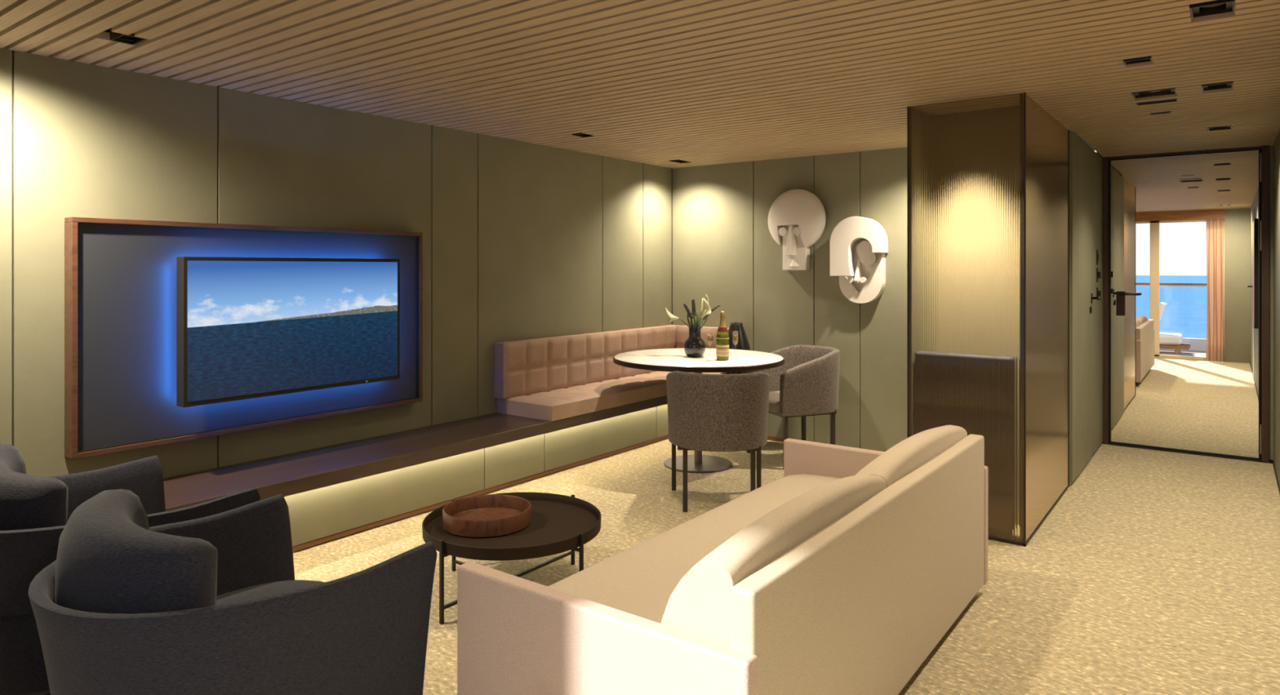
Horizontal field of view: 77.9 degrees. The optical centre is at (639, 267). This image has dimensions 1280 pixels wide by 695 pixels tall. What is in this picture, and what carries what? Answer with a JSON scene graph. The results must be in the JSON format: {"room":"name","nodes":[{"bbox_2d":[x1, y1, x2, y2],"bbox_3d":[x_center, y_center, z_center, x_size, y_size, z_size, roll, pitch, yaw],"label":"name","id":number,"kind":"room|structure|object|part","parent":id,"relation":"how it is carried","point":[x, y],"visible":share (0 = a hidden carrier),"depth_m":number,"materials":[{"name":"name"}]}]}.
{"room":"cruise ship suite","nodes":[
{"label":"cruise ship suite","id":0,"kind":"room"},
{"bbox_2d":[0,44,671,478],"bbox_3d":[-1.526,0.210,4.703,0.080,2.400,6.170,0,0,37],"label":"wall","id":1,"kind":"structure","parent":0,"point":[522,240],"depth_m":4.31,"materials":[{"name":"matte olive-beige painted panels"},{"name":"dark bronze joints"}]},
{"bbox_2d":[64,217,422,459],"bbox_3d":[-1.883,0.294,4.079,0.088,1.019,1.804,0,0,37],"label":"wall panel","id":2,"kind":"object","parent":1,"relation":"attached to","point":[120,274],"visible":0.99,"depth_m":3.60,"materials":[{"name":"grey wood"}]},
{"bbox_2d":[176,256,399,407],"bbox_3d":[-1.766,0.289,4.085,0.134,0.682,1.166,0,0,37],"label":"television","id":3,"kind":"object","parent":2,"relation":"attached to","point":[247,327],"visible":1,"depth_m":3.95,"materials":[{"name":"black"}]},
{"bbox_2d":[0,0,1279,168],"bbox_3d":[0.666,-0.905,4.024,4.250,0.030,7.444,0,0,37],"label":"ceiling","id":4,"kind":"structure","parent":0,"point":[699,82],"depth_m":3.38,"materials":[{"name":"brown wood"}]},
{"bbox_2d":[109,27,146,44],"bbox_3d":[-1.995,-0.920,3.092,0.136,0.059,0.083,0,0,37],"label":"recessed light","id":5,"kind":"object","parent":4,"relation":"in","point":[131,39],"visible":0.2,"depth_m":3.12,"materials":[{"name":"brown metal"}]},
{"bbox_2d":[572,132,593,137],"bbox_3d":[-0.379,-0.920,5.321,0.103,0.059,0.118,0,0,37],"label":"recessed light","id":6,"kind":"object","parent":4,"relation":"in","point":[580,134],"visible":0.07,"depth_m":5.35,"materials":[{"name":"brown metal"}]},
{"bbox_2d":[669,159,689,163],"bbox_3d":[0.336,-0.920,6.627,0.113,0.059,0.158,0,0,37],"label":"recessed light","id":7,"kind":"object","parent":4,"relation":"in","point":[677,160],"visible":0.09,"depth_m":6.68,"materials":[{"name":"brown metal"}]},
{"bbox_2d":[1123,55,1152,64],"bbox_3d":[2.148,-0.920,3.418,0.102,0.059,0.068,0,0,37],"label":"recessed light","id":8,"kind":"object","parent":4,"relation":"attached to","point":[1146,59],"visible":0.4,"depth_m":3.42,"materials":[{"name":"brown metal"}]},
{"bbox_2d":[1131,87,1177,98],"bbox_3d":[2.629,-0.920,4.051,0.187,0.059,0.148,0,0,37],"label":"recessed light","id":9,"kind":"object","parent":4,"relation":"attached to","point":[1168,91],"visible":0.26,"depth_m":4.09,"materials":[{"name":"brown metal"}]},
{"bbox_2d":[1135,97,1177,105],"bbox_3d":[2.779,-0.920,4.261,0.188,0.059,0.073,0,0,37],"label":"ceiling vent","id":10,"kind":"object","parent":4,"relation":"in","point":[1170,100],"visible":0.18,"depth_m":4.27,"materials":[{"name":"brown metal"}]},
{"bbox_2d":[1150,111,1171,115],"bbox_3d":[3.001,-0.920,4.566,0.103,0.059,0.038,0,0,37],"label":"ceiling sensor","id":11,"kind":"object","parent":4,"relation":"attached to","point":[1166,112],"visible":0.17,"depth_m":4.56,"materials":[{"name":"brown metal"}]},
{"bbox_2d":[1190,0,1235,18],"bbox_3d":[1.976,-0.920,2.736,0.124,0.059,0.138,0,0,37],"label":"recessed light","id":12,"kind":"object","parent":4,"relation":"in","point":[1217,6],"visible":0.86,"depth_m":2.77,"materials":[{"name":"brown metal"}]},
{"bbox_2d":[1201,80,1233,91],"bbox_3d":[2.841,-0.920,3.900,0.124,0.059,0.138,0,0,37],"label":"recessed light","id":13,"kind":"object","parent":4,"relation":"in","point":[1224,85],"visible":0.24,"depth_m":3.94,"materials":[{"name":"brown metal"}]},
{"bbox_2d":[1207,125,1231,130],"bbox_3d":[3.703,-0.920,5.060,0.124,0.059,0.138,0,0,37],"label":"recessed light","id":14,"kind":"object","parent":4,"relation":"in","point":[1223,127],"visible":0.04,"depth_m":5.10,"materials":[{"name":"brown metal"}]},
{"bbox_2d":[293,438,1279,694],"bbox_3d":[0.674,1.435,4.034,4.550,0.050,7.720,0,0,37],"label":"floor","id":15,"kind":"structure","parent":0,"point":[1154,571],"depth_m":3.69,"materials":[{"name":"carpet"}]},
{"bbox_2d":[0,444,260,694],"bbox_3d":[-1.859,1.002,2.655,0.796,0.817,0.825,0,0,37],"label":"armchair","id":16,"kind":"object","parent":15,"relation":"on","point":[35,510],"visible":0.38,"depth_m":2.33,"materials":[{"name":"grey fabric"}]},
{"bbox_2d":[0,613,50,694],"bbox_3d":[-1.836,1.115,2.685,0.650,0.290,0.750,0,0,37],"label":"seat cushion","id":17,"kind":"object","parent":16,"relation":"on","point":[23,671],"depth_m":2.29,"materials":[{"name":"grey fabric"}]},
{"bbox_2d":[0,444,68,530],"bbox_3d":[-2.017,0.786,2.487,0.577,0.387,0.246,0,0,37],"label":"cushion","id":18,"kind":"object","parent":16,"relation":"on","point":[27,501],"depth_m":2.36,"materials":[{"name":"grey fabric"}]},
{"bbox_2d":[28,488,436,694],"bbox_3d":[-1.110,1.002,2.111,0.796,0.817,0.825,0,0,37],"label":"armchair","id":19,"kind":"object","parent":15,"relation":"on","point":[215,604],"visible":1,"depth_m":1.85,"materials":[{"name":"grey fabric"}]},
{"bbox_2d":[54,488,217,613],"bbox_3d":[-1.269,0.786,1.944,0.577,0.387,0.246,0,0,37],"label":"cushion","id":20,"kind":"object","parent":19,"relation":"on","point":[109,560],"depth_m":1.81,"materials":[{"name":"grey fabric"}]},
{"bbox_2d":[216,579,324,604],"bbox_3d":[-1.088,1.115,2.141,0.650,0.290,0.750,0,0,37],"label":"seat cushion","id":21,"kind":"object","parent":19,"relation":"on","point":[228,591],"depth_m":2.42,"materials":[{"name":"grey fabric"}]},
{"bbox_2d":[163,395,668,551],"bbox_3d":[-0.790,1.195,5.115,0.609,0.430,4.429,0,0,37],"label":"bench","id":22,"kind":"object","parent":15,"relation":"on","point":[331,492],"visible":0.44,"depth_m":4.47,"materials":[{"name":"brown wood"}]},
{"bbox_3d":[-1.362,1.212,4.404,0.020,0.325,1.300,0,0,37],"label":"panel","id":23,"kind":"part","parent":22,"relation":"part of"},
{"bbox_3d":[-0.771,1.390,4.936,0.325,0.024,4.165,0,0,37],"label":"skirting","id":24,"kind":"part","parent":22,"relation":"part of","materials":[{"name":"orange metal"}]},
{"bbox_3d":[-0.812,1.212,5.144,0.020,0.325,0.532,0,0,37],"label":"panel","id":25,"kind":"part","parent":22,"relation":"part of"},
{"bbox_3d":[-0.263,1.212,5.885,0.020,0.325,1.300,0,0,37],"label":"panel","id":26,"kind":"part","parent":22,"relation":"part of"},
{"bbox_2d":[493,324,728,421],"bbox_3d":[-0.063,0.742,5.999,0.716,0.474,2.135,0,0,37],"label":"banquette","id":27,"kind":"object","parent":22,"relation":"on","point":[554,378],"visible":0.72,"depth_m":5.72,"materials":[{"name":"leather"}]},
{"bbox_2d":[616,373,666,396],"bbox_3d":[0.066,0.926,6.344,0.511,0.106,0.413,0,0,37],"label":"seat cushion","id":28,"kind":"object","parent":27,"relation":"on","point":[659,380],"depth_m":6.27,"materials":[{"name":"leather"}]},
{"bbox_2d":[647,370,720,375],"bbox_3d":[0.383,0.926,6.683,0.616,0.106,0.505,0,0,37],"label":"seat cushion","id":29,"kind":"object","parent":27,"relation":"on","point":[658,372],"depth_m":6.61,"materials":[{"name":"leather"}]},
{"bbox_2d":[676,324,728,348],"bbox_3d":[0.585,0.690,6.779,0.605,0.370,0.109,0,0,37],"label":"cushion","id":30,"kind":"object","parent":27,"relation":"on","point":[682,331],"depth_m":6.79,"materials":[{"name":"leather"}]},
{"bbox_3d":[0.231,1.212,6.549,0.020,0.325,0.344,0,0,37],"label":"panel","id":31,"kind":"part","parent":22,"relation":"part of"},
{"bbox_2d":[422,492,601,624],"bbox_3d":[-0.553,1.245,3.459,0.768,0.330,0.768,0,0,-31],"label":"coffee table","id":32,"kind":"object","parent":15,"relation":"on","point":[559,523],"visible":0.75,"depth_m":3.34,"materials":[{"name":"black"}]},
{"bbox_3d":[-0.787,1.245,3.145,0.014,0.330,0.014,0,0,37],"label":"leg","id":33,"kind":"part","parent":32,"relation":"part of","materials":[{"name":"black metal"}]},
{"bbox_3d":[-0.868,1.245,3.693,0.014,0.330,0.014,0,0,37],"label":"leg","id":34,"kind":"part","parent":32,"relation":"part of","materials":[{"name":"black metal"}]},
{"bbox_2d":[442,493,531,537],"bbox_3d":[-0.672,1.087,3.489,0.384,0.076,0.384,0,0,37],"label":"wooden tray","id":35,"kind":"object","parent":32,"relation":"on","point":[490,515],"visible":1,"depth_m":3.52,"materials":[{"name":"brown wood"}]},
{"bbox_2d":[422,492,601,560],"bbox_3d":[-0.553,1.120,3.459,0.770,0.070,0.770,0,0,37],"label":"tabletop","id":36,"kind":"object","parent":32,"relation":"on","point":[559,523],"depth_m":3.33,"materials":[{"name":"black wood"}]},
{"bbox_3d":[-0.319,1.245,3.774,0.014,0.330,0.014,0,0,37],"label":"leg","id":37,"kind":"part","parent":32,"relation":"part of","materials":[{"name":"black metal"}]},
{"bbox_3d":[-0.238,1.245,3.225,0.014,0.330,0.014,0,0,37],"label":"leg","id":38,"kind":"part","parent":32,"relation":"part of","materials":[{"name":"black metal"}]},
{"bbox_2d":[613,347,784,472],"bbox_3d":[0.418,1.022,5.694,1.224,0.775,1.224,0,0,37],"label":"dining table","id":39,"kind":"object","parent":15,"relation":"on","point":[673,359],"visible":0.94,"depth_m":5.51,"materials":[{"name":"stone"}]},
{"bbox_2d":[684,324,706,357],"bbox_3d":[0.392,0.523,5.676,0.158,0.224,0.158,0,0,37],"label":"flower vase","id":40,"kind":"object","parent":39,"relation":"on","point":[695,346],"visible":1,"depth_m":5.63,"materials":[{"name":"black glass"}]},
{"bbox_2d":[665,307,688,327],"bbox_3d":[0.280,0.384,5.668,0.202,0.204,0.072,0,0,14],"label":"calla lily","id":41,"kind":"object","parent":40,"relation":"in","point":[672,317],"visible":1,"depth_m":5.67,"materials":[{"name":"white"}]},
{"bbox_2d":[683,302,695,325],"bbox_3d":[0.355,0.368,5.677,0.089,0.233,0.037,0,0,7],"label":"flower spike","id":42,"kind":"object","parent":40,"relation":"in","point":[687,309],"visible":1,"depth_m":5.67,"materials":[{"name":"green"}]},
{"bbox_2d":[690,298,697,325],"bbox_3d":[0.387,0.353,5.682,0.047,0.263,0.044,0,0,37],"label":"flower spike","id":43,"kind":"object","parent":40,"relation":"in","point":[693,303],"visible":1,"depth_m":5.68,"materials":[{"name":"green"}]},
{"bbox_2d":[697,297,711,325],"bbox_3d":[0.433,0.347,5.610,0.145,0.276,0.081,0,0,37],"label":"calla lily","id":44,"kind":"object","parent":40,"relation":"in","point":[706,310],"visible":1,"depth_m":5.61,"materials":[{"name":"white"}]},
{"bbox_2d":[697,294,711,319],"bbox_3d":[0.463,0.335,5.695,0.135,0.300,0.071,0,0,-38],"label":"calla lily","id":45,"kind":"object","parent":40,"relation":"in","point":[706,297],"visible":0.37,"depth_m":5.70,"materials":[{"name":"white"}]},
{"bbox_2d":[697,304,720,328],"bbox_3d":[0.491,0.374,5.675,0.175,0.224,0.036,0,0,3],"label":"flower spike","id":46,"kind":"object","parent":40,"relation":"in","point":[717,306],"visible":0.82,"depth_m":5.67,"materials":[{"name":"green plant"}]},
{"bbox_3d":[0.418,1.403,5.694,0.494,0.014,0.494,0,0,37],"label":"plate","id":47,"kind":"part","parent":39,"relation":"part of","materials":[{"name":"brown"}]},
{"bbox_2d":[706,335,712,346],"bbox_3d":[0.480,0.537,5.430,0.060,0.194,0.060,0,0,37],"label":"champagne flute","id":48,"kind":"object","parent":39,"relation":"on","point":[709,338],"visible":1,"depth_m":5.42,"materials":[{"name":"clear glass"}]},
{"bbox_2d":[715,311,728,360],"bbox_3d":[0.570,0.467,5.470,0.090,0.336,0.090,0,0,37],"label":"champagne bottle","id":49,"kind":"object","parent":39,"relation":"on","point":[722,335],"visible":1,"depth_m":5.44,"materials":[{"name":"green glass"}]},
{"bbox_2d":[732,334,737,344],"bbox_3d":[0.663,0.537,5.509,0.060,0.194,0.060,0,0,37],"label":"champagne flute","id":50,"kind":"object","parent":39,"relation":"on","point":[735,337],"visible":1,"depth_m":5.49,"materials":[{"name":"clear glass"}]},
{"bbox_2d":[666,370,769,511],"bbox_3d":[0.468,1.004,4.762,0.620,0.812,0.630,0,0,3],"label":"dining chair","id":51,"kind":"object","parent":15,"relation":"on","point":[708,412],"visible":0.97,"depth_m":4.50,"materials":[{"name":"grey fabric"}]},
{"bbox_3d":[0.215,1.215,5.038,0.028,0.390,0.028,0,0,3],"label":"leg","id":52,"kind":"part","parent":51,"relation":"part of","materials":[{"name":"grey metal"}]},
{"bbox_3d":[0.262,1.215,4.594,0.028,0.390,0.028,0,0,3],"label":"leg","id":53,"kind":"part","parent":51,"relation":"part of","materials":[{"name":"grey metal"}]},
{"bbox_3d":[0.470,1.040,4.802,0.480,0.030,0.440,0,0,3],"label":"seat frame","id":54,"kind":"part","parent":51,"relation":"part of","materials":[{"name":"grey"}]},
{"bbox_3d":[0.652,1.215,4.571,0.028,0.390,0.028,0,0,3],"label":"leg","id":55,"kind":"part","parent":51,"relation":"part of","materials":[{"name":"grey metal"}]},
{"bbox_3d":[0.750,1.215,5.006,0.028,0.390,0.028,0,0,3],"label":"leg","id":56,"kind":"part","parent":51,"relation":"part of","materials":[{"name":"grey metal"}]},
{"bbox_2d":[457,424,987,694],"bbox_3d":[0.467,1.028,2.864,1.002,0.764,2.135,0,0,37],"label":"sofa","id":57,"kind":"object","parent":15,"relation":"on","point":[841,573],"visible":1,"depth_m":2.20,"materials":[{"name":"fabric"}]},
{"bbox_3d":[-0.132,1.104,2.013,0.948,0.502,0.055,0,0,37],"label":"armrest","id":58,"kind":"part","parent":57,"relation":"part of","materials":[{"name":"fabric"}]},
{"bbox_2d":[548,473,839,622],"bbox_3d":[0.436,1.164,2.887,0.933,0.372,2.021,0,0,37],"label":"seat cushion","id":59,"kind":"object","parent":57,"relation":"on","point":[640,580],"depth_m":2.71,"materials":[{"name":"beige fabric"}]},
{"bbox_2d":[661,473,886,645],"bbox_3d":[0.420,0.810,2.276,0.229,0.329,1.011,0,0,37],"label":"cushion","id":60,"kind":"object","parent":57,"relation":"on","point":[700,604],"depth_m":1.92,"materials":[{"name":"beige fabric"}]},
{"bbox_3d":[0.838,1.035,2.587,0.064,0.640,2.057,0,0,37],"label":"panel","id":61,"kind":"part","parent":57,"relation":"part of","materials":[{"name":"beige fabric"}]},
{"bbox_3d":[1.109,1.104,3.683,0.948,0.502,0.055,0,0,37],"label":"armrest","id":62,"kind":"part","parent":57,"relation":"part of","materials":[{"name":"fabric"}]},
{"bbox_2d":[855,424,967,487],"bbox_3d":[1.022,0.810,3.085,0.229,0.329,0.998,0,0,37],"label":"cushion","id":63,"kind":"object","parent":57,"relation":"on","point":[913,452],"depth_m":2.89,"materials":[{"name":"beige fabric"}]},
{"bbox_2d":[720,322,751,373],"bbox_3d":[0.779,0.925,6.398,0.260,0.970,0.260,0,0,37],"label":"floor vase","id":64,"kind":"object","parent":15,"relation":"on","point":[735,328],"visible":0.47,"depth_m":6.33,"materials":[{"name":"black ceramic"}]},
{"bbox_2d":[742,344,839,468],"bbox_3d":[1.169,1.004,5.900,0.630,0.812,0.620,0,0,-21],"label":"dining chair","id":65,"kind":"object","parent":15,"relation":"on","point":[807,383],"visible":0.77,"depth_m":5.63,"materials":[{"name":"grey fabric"}]},
{"bbox_3d":[1.132,0.980,5.886,0.550,0.091,0.480,0,0,-21],"label":"seat","id":66,"kind":"part","parent":65,"relation":"part of","materials":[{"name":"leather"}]},
{"bbox_3d":[1.021,1.215,5.557,0.028,0.390,0.028,0,0,-21],"label":"leg","id":67,"kind":"part","parent":65,"relation":"part of","materials":[{"name":"grey metal"}]},
{"bbox_3d":[1.132,1.040,5.886,0.440,0.030,0.480,0,0,-21],"label":"seat frame","id":68,"kind":"part","parent":65,"relation":"part of","materials":[{"name":"grey"}]},
{"bbox_3d":[1.269,1.215,6.146,0.028,0.390,0.028,0,0,-21],"label":"leg","id":69,"kind":"part","parent":65,"relation":"part of","materials":[{"name":"grey metal"}]},
{"bbox_3d":[1.407,1.215,5.781,0.028,0.390,0.028,0,0,-21],"label":"leg","id":70,"kind":"part","parent":65,"relation":"part of","materials":[{"name":"grey metal"}]},
{"bbox_2d":[906,92,1069,546],"bbox_3d":[2.150,0.260,4.778,0.597,2.300,1.465,0,0,37],"label":"column","id":71,"kind":"structure","parent":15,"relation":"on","point":[988,178],"depth_m":4.21,"materials":[{"name":"brown glass"}]},
{"bbox_3d":[2.357,0.254,4.565,0.001,2.288,1.358,0,0,37],"label":"glass","id":72,"kind":"part","parent":71,"relation":"part of","materials":[{"name":"brown glass"}]},
{"bbox_2d":[671,146,906,451],"bbox_3d":[1.562,0.210,6.177,3.180,2.400,0.080,0,0,37],"label":"wall","id":73,"kind":"structure","parent":0,"point":[724,249],"depth_m":6.28,"materials":[{"name":"olive green painted panels"}]},
{"bbox_2d":[767,435,782,441],"bbox_3d":[1.632,1.393,6.070,1.780,0.035,0.008,0,0,37],"label":"baseboard","id":74,"kind":"structure","parent":73,"relation":"attached to","point":[769,437],"depth_m":6.46,"materials":[{"name":"brown wood"}]},
{"bbox_2d":[768,188,826,270],"bbox_3d":[1.225,-0.306,6.281,0.490,0.647,0.154,0,0,37],"label":"mask","id":75,"kind":"object","parent":73,"relation":"attached to","point":[801,214],"visible":1,"depth_m":6.24,"materials":[{"name":"white ceramic"}]},
{"bbox_2d":[830,216,888,302],"bbox_3d":[1.645,-0.060,5.962,0.393,0.650,0.164,0,0,37],"label":"mask","id":76,"kind":"object","parent":73,"relation":"attached to","point":[859,246],"visible":1,"depth_m":5.93,"materials":[{"name":"white ceramic"}]},
{"bbox_2d":[830,216,888,275],"bbox_3d":[1.645,-0.163,5.962,0.393,0.445,0.164,0,0,37],"label":"hood","id":77,"kind":"object","parent":76,"relation":"attached to","point":[859,246],"depth_m":5.93,"materials":[{"name":"white ceramic"}]},
{"bbox_2d":[852,238,883,273],"bbox_3d":[1.681,-0.105,6.009,0.345,0.290,0.046,0,0,37],"label":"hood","id":78,"kind":"object","parent":76,"relation":"attached to","point":[864,268],"depth_m":5.97,"materials":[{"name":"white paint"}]},
{"bbox_2d":[1069,129,1102,486],"bbox_3d":[3.239,0.260,5.760,0.050,2.300,1.590,0,0,37],"label":"wall","id":79,"kind":"structure","parent":0,"point":[1097,161],"depth_m":5.88,"materials":[{"name":"paint"}]},
{"bbox_2d":[1077,138,1102,476],"bbox_3d":[3.150,0.266,5.564,0.097,2.264,0.681,0,0,37],"label":"door","id":80,"kind":"structure","parent":79,"relation":"in","point":[1085,297],"depth_m":5.55,"materials":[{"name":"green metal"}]},
{"bbox_3d":[3.315,0.220,5.759,0.065,0.017,0.119,0,0,37],"label":"lever","id":81,"kind":"part","parent":80,"relation":"part of","materials":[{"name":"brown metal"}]},
{"bbox_2d":[1096,249,1098,264],"bbox_3d":[3.502,-0.083,6.062,0.012,0.115,0.044,0,0,37],"label":"wall switch","id":82,"kind":"object","parent":79,"relation":"attached to","point":[1097,251],"visible":1,"depth_m":6.05,"materials":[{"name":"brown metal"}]},
{"bbox_2d":[1096,267,1101,281],"bbox_3d":[3.508,0.052,6.058,0.026,0.109,0.044,0,0,37],"label":"wall switch","id":83,"kind":"object","parent":79,"relation":"attached to","point":[1098,273],"visible":1,"depth_m":6.05,"materials":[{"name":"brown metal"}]},
{"bbox_3d":[3.501,0.052,6.064,0.008,0.109,0.044,0,0,37],"label":"plate","id":84,"kind":"part","parent":83,"relation":"part of","materials":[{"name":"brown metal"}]},
{"bbox_2d":[1096,287,1101,297],"bbox_3d":[3.508,0.194,6.058,0.026,0.092,0.044,0,0,37],"label":"wall switch","id":85,"kind":"object","parent":79,"relation":"attached to","point":[1098,292],"visible":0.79,"depth_m":6.05,"materials":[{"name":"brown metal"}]},
{"bbox_2d":[1096,148,1273,461],"bbox_3d":[4.208,0.210,6.100,1.200,2.400,0.088,0,0,37],"label":"wall","id":86,"kind":"structure","parent":0,"point":[1260,148],"depth_m":5.80,"materials":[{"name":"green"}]},
{"bbox_2d":[1108,148,1261,460],"bbox_3d":[4.131,0.268,6.044,0.963,2.276,0.085,0,0,37],"label":"mirror","id":87,"kind":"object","parent":86,"relation":"in","point":[1184,230],"depth_m":6.05,"materials":[{"name":"silver"}]},
{"bbox_3d":[3.825,0.281,6.305,0.060,0.193,0.012,0,0,37],"label":"lock plate","id":88,"kind":"part","parent":87,"relation":"part of","materials":[{"name":"brown metal"}]},
{"bbox_3d":[3.853,0.205,6.238,0.144,0.017,0.065,0,0,37],"label":"lever","id":89,"kind":"part","parent":87,"relation":"part of","materials":[{"name":"brown metal"}]},
{"bbox_2d":[1102,145,1269,462],"bbox_3d":[4.145,0.260,6.061,1.046,2.300,0.045,0,0,37],"label":"trim","id":90,"kind":"structure","parent":86,"relation":"attached to","point":[1264,148],"depth_m":5.76,"materials":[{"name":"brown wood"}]},
{"bbox_2d":[1108,443,1272,463],"bbox_3d":[4.166,1.406,6.037,1.032,0.008,0.040,0,0,37],"label":"trim","id":91,"kind":"structure","parent":86,"relation":"attached to","point":[1114,444],"depth_m":6.01,"materials":[{"name":"black metal"}]},
{"bbox_2d":[1269,145,1273,459],"bbox_3d":[4.582,0.250,5.752,0.024,2.280,0.020,0,0,37],"label":"trim","id":92,"kind":"structure","parent":86,"relation":"attached to","point":[1271,147],"depth_m":5.74,"materials":[{"name":"black metal"}]},
{"bbox_2d":[1273,128,1279,486],"bbox_3d":[2.397,0.210,2.723,0.080,2.400,7.670,0,0,37],"label":"wall","id":93,"kind":"structure","parent":0,"point":[1277,143],"depth_m":5.29,"materials":[{"name":"paint"}]},
{"bbox_2d":[1272,460,1279,494],"bbox_3d":[2.350,1.400,2.733,0.006,0.020,7.430,0,0,37],"label":"baseboard","id":94,"kind":"structure","parent":93,"relation":"attached to","point":[1273,465],"depth_m":5.27,"materials":[{"name":"black wood"}]}
]}

